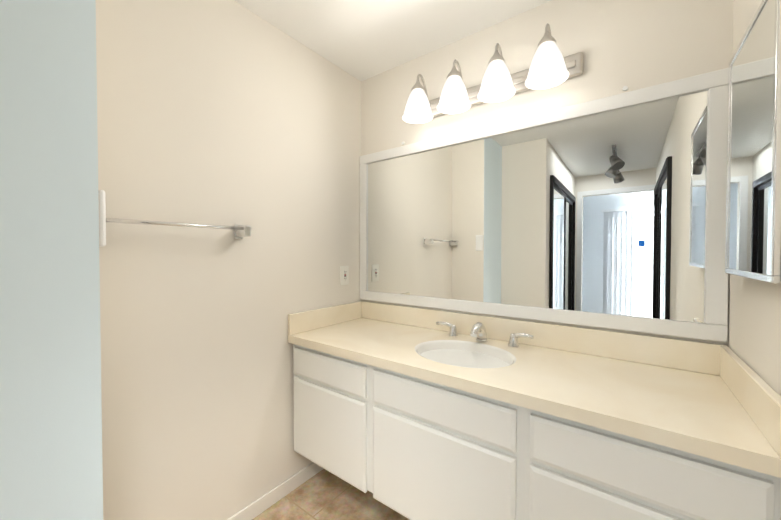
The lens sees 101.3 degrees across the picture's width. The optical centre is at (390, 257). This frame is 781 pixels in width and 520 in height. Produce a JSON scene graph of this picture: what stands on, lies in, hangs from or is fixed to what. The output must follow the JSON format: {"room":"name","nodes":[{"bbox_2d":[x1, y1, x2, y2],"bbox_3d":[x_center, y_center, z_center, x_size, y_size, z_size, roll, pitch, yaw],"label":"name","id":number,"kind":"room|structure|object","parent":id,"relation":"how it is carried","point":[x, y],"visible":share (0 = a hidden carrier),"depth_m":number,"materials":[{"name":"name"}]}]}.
{"room":"bathroom","nodes":[
{"label":"bathroom","id":0,"kind":"room"},
{"bbox_2d":[252,469,409,519],"bbox_3d":[-0.051,1.290,0.922,1.960,0.060,2.070,1,1,37],"label":"floor","id":1,"kind":"structure","parent":0,"point":[323,494],"depth_m":1.62,"materials":[{"name":"beige tile"}]},
{"bbox_2d":[288,301,780,519],"bbox_3d":[0.321,0.776,1.413,1.716,0.950,0.580,1,1,37],"label":"bathroom vanity","id":2,"kind":"object","parent":1,"relation":"on","point":[413,413],"visible":1,"depth_m":1.11,"materials":[{"name":"white paint"}]},
{"bbox_2d":[436,321,533,347],"bbox_3d":[0.422,0.360,1.538,0.483,0.096,0.142,1,1,37],"label":"faucet","id":3,"kind":"object","parent":2,"relation":"on","point":[478,333],"depth_m":1.55,"materials":[{"name":"silver metal"}]},
{"bbox_2d":[234,0,551,80],"bbox_3d":[-0.963,-1.160,-0.914,4.640,0.080,6.040,1,1,37],"label":"ceiling","id":4,"kind":"structure","parent":0,"point":[361,40],"depth_m":1.59,"materials":[{"name":"white paint"}]},
{"bbox_2d":[360,0,727,343],"bbox_3d":[0.531,0.042,1.684,1.680,2.410,0.120,1,1,37],"label":"wall","id":5,"kind":"structure","parent":0,"point":[633,44],"depth_m":1.41,"materials":[{"name":"white paint"}]},
{"bbox_2d":[98,190,105,246],"bbox_3d":[-0.786,-0.105,0.865,0.071,0.150,0.014,1,1,37],"label":"light switch","id":6,"kind":"object","parent":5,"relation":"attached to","point":[102,221],"visible":0.58,"depth_m":0.84,"materials":[{"name":"white plastic"}]},
{"bbox_2d":[106,218,251,238],"bbox_3d":[-0.814,-0.115,1.242,0.082,0.066,0.551,1,1,37],"label":"towel rail","id":7,"kind":"object","parent":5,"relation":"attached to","point":[241,231],"visible":0.65,"depth_m":1.25,"materials":[{"name":"silver metal"}]},
{"bbox_2d":[227,462,323,519],"bbox_3d":[-0.609,1.211,1.599,0.014,0.075,1.369,1,1,37],"label":"baseboard","id":8,"kind":"structure","parent":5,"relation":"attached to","point":[256,508],"depth_m":1.62,"materials":[{"name":"white paint"}]},
{"bbox_2d":[340,266,348,284],"bbox_3d":[-0.288,0.111,2.014,0.010,0.120,0.072,1,1,37],"label":"electrical outlet plate","id":9,"kind":"object","parent":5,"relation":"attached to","point":[344,275],"visible":1,"depth_m":2.01,"materials":[{"name":"white plastic"}]},
{"bbox_2d":[402,23,582,123],"bbox_3d":[0.413,-0.868,1.544,0.870,0.240,0.216,1,1,37],"label":"sconce","id":10,"kind":"object","parent":5,"relation":"attached to","point":[551,66],"visible":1,"depth_m":1.49,"materials":[{"name":"white glass"}]},
{"bbox_2d":[360,68,728,341],"bbox_3d":[0.487,-0.204,1.621,1.712,0.979,0.022,1,1,37],"label":"mirror","id":11,"kind":"object","parent":5,"relation":"attached to","point":[609,212],"visible":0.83,"depth_m":1.40,"materials":[{"name":"white mirror"}]},
{"bbox_2d":[720,0,780,395],"bbox_3d":[0.095,0.078,-0.485,0.170,2.410,4.120,1,1,37],"label":"wall","id":12,"kind":"structure","parent":0,"point":[754,306],"depth_m":0.91,"materials":[{"name":"white paint"}]},
{"bbox_2d":[725,0,780,282],"bbox_3d":[0.939,-0.274,0.820,0.038,0.650,0.410,1,1,37],"label":"upper cabinet","id":13,"kind":"object","parent":12,"relation":"attached to","point":[753,223],"visible":1,"depth_m":0.78,"materials":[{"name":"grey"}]}
]}

